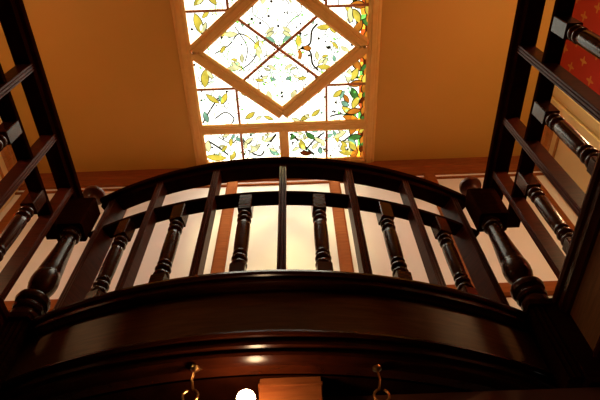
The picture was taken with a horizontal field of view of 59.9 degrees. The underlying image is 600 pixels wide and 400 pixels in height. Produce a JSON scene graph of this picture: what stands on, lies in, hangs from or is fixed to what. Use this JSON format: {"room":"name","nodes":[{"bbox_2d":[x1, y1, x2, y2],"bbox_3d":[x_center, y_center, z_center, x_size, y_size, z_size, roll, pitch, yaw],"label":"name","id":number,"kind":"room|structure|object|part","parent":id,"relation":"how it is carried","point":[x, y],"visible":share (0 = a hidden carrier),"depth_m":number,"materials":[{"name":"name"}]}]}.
{"room":"stairwell","nodes":[
{"label":"stairwell","id":0,"kind":"room"},
{"bbox_2d":[0,153,18,212],"bbox_3d":[-2.717,-0.986,1.025,0.120,5.900,5.710,-2,-57,0],"label":"wall","id":1,"kind":"structure","parent":0,"point":[2,164],"depth_m":4.62,"materials":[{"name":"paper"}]},
{"bbox_2d":[0,294,9,325],"bbox_3d":[-1.965,-1.010,0.996,1.376,0.430,5.666,-2,-57,0],"label":"gallery","id":2,"kind":"object","parent":1,"relation":"attached to","point":[4,313],"visible":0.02,"depth_m":2.21,"materials":[{"name":"brown wood"}]},
{"bbox_2d":[0,0,83,300],"bbox_3d":[-1.382,-1.062,1.831,0.120,1.020,3.255,-2,-57,0],"label":"balustrade","id":3,"kind":"object","parent":2,"relation":"on","point":[28,69],"visible":0.99,"depth_m":2.56,"materials":[{"name":"brown wood"}]},
{"bbox_3d":[-1.399,-1.150,1.965,0.076,0.028,3.255,-2,-57,0],"label":"rail","id":4,"kind":"part","parent":3,"relation":"part of","materials":[{"name":"brown wood"}]},
{"bbox_3d":[-1.391,-1.317,2.218,0.120,0.095,3.255,-2,-57,0],"label":"handrail","id":5,"kind":"part","parent":3,"relation":"part of","materials":[{"name":"brown wood"}]},
{"bbox_2d":[0,185,105,392],"bbox_3d":[-1.245,0.355,2.577,0.178,1.481,0.157,-2,-57,0],"label":"newel post","id":6,"kind":"object","parent":2,"relation":"on","point":[78,217],"visible":0.94,"depth_m":2.47,"materials":[{"name":"brown wood"}]},
{"bbox_2d":[0,145,24,189],"bbox_3d":[-2.606,-0.424,4.738,0.050,0.280,0.620,-2,-57,0],"label":"trim","id":7,"kind":"structure","parent":1,"relation":"attached to","point":[9,158],"depth_m":4.68,"materials":[{"name":"brown wood"}]},
{"bbox_2d":[0,0,554,172],"bbox_3d":[-0.286,-2.728,3.526,5.100,0.100,5.950,-2,-57,0],"label":"ceiling","id":8,"kind":"structure","parent":0,"point":[112,68],"depth_m":4.56,"materials":[{"name":"paint"}]},
{"bbox_2d":[170,0,381,164],"bbox_3d":[-0.177,-1.288,4.435,1.710,0.090,2.280,-2,-57,0],"label":"window","id":9,"kind":"structure","parent":8,"relation":"attached to","point":[366,43],"depth_m":4.56,"materials":[{"name":"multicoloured glass"}]},
{"bbox_2d":[0,171,577,309],"bbox_3d":[-0.163,0.606,3.761,5.100,3.180,0.120,-2,-57,0],"label":"wall","id":10,"kind":"structure","parent":0,"point":[300,245],"depth_m":4.08,"materials":[{"name":"beige paint"}]},
{"bbox_2d":[0,188,28,233],"bbox_3d":[-2.474,0.598,3.776,0.100,2.545,0.024,-2,-57,0],"label":"trim","id":11,"kind":"structure","parent":10,"relation":"attached to","point":[10,214],"depth_m":4.51,"materials":[{"name":"brown wood"}]},
{"bbox_2d":[210,181,237,273],"bbox_3d":[-0.601,0.528,3.774,0.100,2.545,0.024,-2,-57,0],"label":"trim","id":12,"kind":"structure","parent":10,"relation":"attached to","point":[223,236],"depth_m":4.12,"materials":[{"name":"brown wood"}]},
{"bbox_2d":[18,156,540,190],"bbox_3d":[-0.193,-0.260,4.941,4.860,0.255,0.030,-2,-57,0],"label":"trim","id":13,"kind":"structure","parent":10,"relation":"attached to","point":[471,165],"depth_m":4.94,"materials":[{"name":"brown wood"}]},
{"bbox_2d":[15,173,543,194],"bbox_3d":[-0.189,-0.150,4.788,4.860,0.030,0.014,-2,-57,0],"label":"trim","id":14,"kind":"structure","parent":10,"relation":"attached to","point":[536,174],"depth_m":4.78,"materials":[{"name":"brown wood"}]},
{"bbox_2d":[4,281,556,311],"bbox_3d":[-0.161,0.662,3.540,4.860,0.130,0.030,-2,-57,0],"label":"trim","id":15,"kind":"structure","parent":10,"relation":"attached to","point":[550,286],"depth_m":3.54,"materials":[{"name":"brown wood"}]},
{"bbox_2d":[329,181,353,271],"bbox_3d":[0.339,0.493,3.773,0.100,2.545,0.024,-2,-57,0],"label":"trim","id":16,"kind":"structure","parent":10,"relation":"attached to","point":[341,231],"depth_m":4.08,"materials":[{"name":"brown wood"}]},
{"bbox_2d":[424,173,474,286],"bbox_3d":[1.223,0.461,3.771,0.100,2.545,0.024,-2,-57,0],"label":"trim","id":17,"kind":"structure","parent":10,"relation":"attached to","point":[428,176],"depth_m":4.32,"materials":[{"name":"brown wood"}]},
{"bbox_2d":[533,173,574,229],"bbox_3d":[2.123,0.427,3.770,0.100,2.545,0.024,-2,-57,0],"label":"trim","id":18,"kind":"structure","parent":10,"relation":"attached to","point":[571,225],"depth_m":4.33,"materials":[{"name":"brown wood"}]},
{"bbox_2d":[323,387,599,399],"bbox_3d":[-0.133,1.525,0.821,4.860,2.698,0.120,-2,-57,0],"label":"wall","id":19,"kind":"structure","parent":0,"point":[590,393],"depth_m":1.90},
{"bbox_2d":[236,389,255,399],"bbox_3d":[-0.170,0.760,1.661,0.062,0.221,0.238,-2,-57,0],"label":"wall lamp","id":20,"kind":"object","parent":19,"relation":"attached to","point":[245,394],"visible":1,"depth_m":1.66,"materials":[{"name":"white glass"}]},
{"bbox_2d":[541,0,599,216],"bbox_3d":[2.260,-1.170,1.018,0.120,5.900,5.710,-2,-57,0],"label":"wall","id":21,"kind":"structure","parent":0,"point":[580,63],"depth_m":4.11,"materials":[{"name":"red paint"}]},
{"bbox_2d":[535,125,553,165],"bbox_3d":[2.201,-0.603,4.731,0.050,0.280,0.620,-2,-57,0],"label":"trim","id":22,"kind":"structure","parent":21,"relation":"attached to","point":[547,135],"depth_m":4.66,"materials":[{"name":"brown wood"}]},
{"bbox_2d":[552,136,559,157],"bbox_3d":[2.240,0.018,3.824,0.014,1.724,0.464,-2,-57,0],"label":"trim","id":23,"kind":"structure","parent":21,"relation":"attached to","point":[558,138],"depth_m":4.52,"materials":[{"name":"brown wood"}]},
{"bbox_2d":[545,150,599,387],"bbox_3d":[1.598,-1.142,0.991,1.196,0.430,5.666,-2,-57,0],"label":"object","id":24,"kind":"object","parent":21,"relation":"attached to","point":[575,308],"visible":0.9,"depth_m":2.04,"materials":[{"name":"brown wood"}]},
{"bbox_2d":[459,176,585,388],"bbox_3d":[1.061,0.299,2.593,0.178,1.481,0.157,-2,-57,0],"label":"newel post","id":25,"kind":"object","parent":24,"relation":"on","point":[486,209],"visible":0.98,"depth_m":2.38,"materials":[{"name":"brown wood"}]},
{"bbox_2d":[482,0,599,278],"bbox_3d":[1.105,-1.140,1.838,0.120,1.020,3.290,-2,-57,0],"label":"balustrade","id":26,"kind":"object","parent":24,"relation":"on","point":[523,53],"visible":0.9,"depth_m":2.45,"materials":[{"name":"brown wood"}]},
{"bbox_3d":[1.096,-1.394,2.224,0.120,0.095,3.290,-2,-57,0],"label":"handrail","id":27,"kind":"part","parent":26,"relation":"part of","materials":[{"name":"brown wood"}]},
{"bbox_3d":[1.116,-1.228,1.971,0.076,0.028,3.290,-2,-57,0],"label":"rail","id":28,"kind":"part","parent":26,"relation":"part of","materials":[{"name":"brown wood"}]},
{"bbox_3d":[1.115,-0.874,1.361,0.150,0.088,3.310,-2,-57,0],"label":"moulding","id":29,"kind":"part","parent":24,"relation":"part of","materials":[{"name":"brown wood"}]},
{"bbox_3d":[1.138,-0.794,1.238,0.090,0.209,3.310,-2,-57,0],"label":"fascia panel","id":30,"kind":"part","parent":24,"relation":"part of","materials":[{"name":"brown wood"}]},
{"bbox_3d":[1.139,-0.703,1.100,0.114,0.123,3.310,-2,-57,0],"label":"moulding","id":31,"kind":"part","parent":24,"relation":"part of","materials":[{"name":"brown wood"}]},
{"bbox_2d":[551,85,599,149],"bbox_3d":[2.202,-0.245,3.470,0.070,2.740,0.210,-2,-57,0],"label":"trim","id":32,"kind":"structure","parent":21,"relation":"attached to","point":[581,120],"depth_m":4.09,"materials":[{"name":"yellow paint"}]},
{"bbox_3d":[-0.171,0.577,-1.492,5.100,0.120,5.950,-2,-57,0],"label":"floor","id":33,"kind":"structure","parent":0,"visible":0},
{"bbox_2d":[258,376,322,399],"bbox_3d":[-0.008,1.424,0.770,0.229,2.720,0.094,-2,-57,0],"label":"pilaster","id":34,"kind":"object","parent":33,"relation":"on","point":[292,388],"visible":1,"depth_m":1.84,"materials":[{"name":"brown wood"}]},
{"bbox_2d":[0,269,556,399],"bbox_3d":[-0.057,0.837,2.264,2.263,0.418,1.068,-2,-57,0],"label":"balcony","id":35,"kind":"object","parent":34,"relation":"on","point":[241,329],"visible":0.98,"depth_m":1.99,"materials":[{"name":"brown wood"}]},
{"bbox_2d":[181,365,199,399],"bbox_3d":[-0.369,0.635,1.785,0.055,0.147,0.032,-25,-59,14],"label":"brass hook","id":36,"kind":"object","parent":35,"relation":"attached to","point":[194,368],"visible":1,"depth_m":1.79,"materials":[{"name":"brown metal"}]},
{"bbox_3d":[-0.370,0.599,1.839,0.032,0.017,0.032,-2,-57,0],"label":"ceiling plate","id":37,"kind":"part","parent":36,"relation":"part of","materials":[{"name":"gold metal"}]},
{"bbox_3d":[-0.064,0.577,2.113,2.217,0.209,0.363,0,-57,-1],"label":"fascia panel","id":38,"kind":"part","parent":35,"relation":"part of","materials":[{"name":"brown wood"}]},
{"bbox_3d":[-0.061,0.665,1.974,2.230,0.123,0.386,0,-57,-1],"label":"moulding","id":39,"kind":"part","parent":35,"relation":"part of","materials":[{"name":"brown wood"}]},
{"bbox_3d":[-0.067,0.478,2.225,2.265,0.088,0.422,0,-57,-1],"label":"moulding","id":40,"kind":"part","parent":35,"relation":"part of","materials":[{"name":"brown wood"}]},
{"bbox_2d":[53,157,509,309],"bbox_3d":[-0.078,0.172,2.675,2.190,1.020,0.379,0,-57,-1],"label":"balustrade","id":41,"kind":"object","parent":35,"relation":"on","point":[112,224],"visible":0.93,"depth_m":2.72,"materials":[{"name":"brown wood"}]},
{"bbox_3d":[-0.087,-0.082,3.061,2.190,0.095,0.379,0,-57,-1],"label":"handrail","id":42,"kind":"part","parent":41,"relation":"part of","materials":[{"name":"brown wood"}]},
{"bbox_3d":[-0.081,0.097,2.816,2.157,0.028,0.336,0,-57,-1],"label":"rail","id":43,"kind":"part","parent":41,"relation":"part of","materials":[{"name":"brown wood"}]},
{"bbox_2d":[372,365,390,399],"bbox_3d":[0.277,0.640,1.803,0.055,0.147,0.032,21,-59,-14],"label":"brass hook","id":44,"kind":"object","parent":35,"relation":"attached to","point":[376,368],"visible":1,"depth_m":1.80,"materials":[{"name":"brown metal"}]},
{"bbox_3d":[0.275,0.604,1.857,0.032,0.017,0.032,-2,-57,0],"label":"ceiling plate","id":45,"kind":"part","parent":44,"relation":"part of","materials":[{"name":"gold metal"}]}
]}

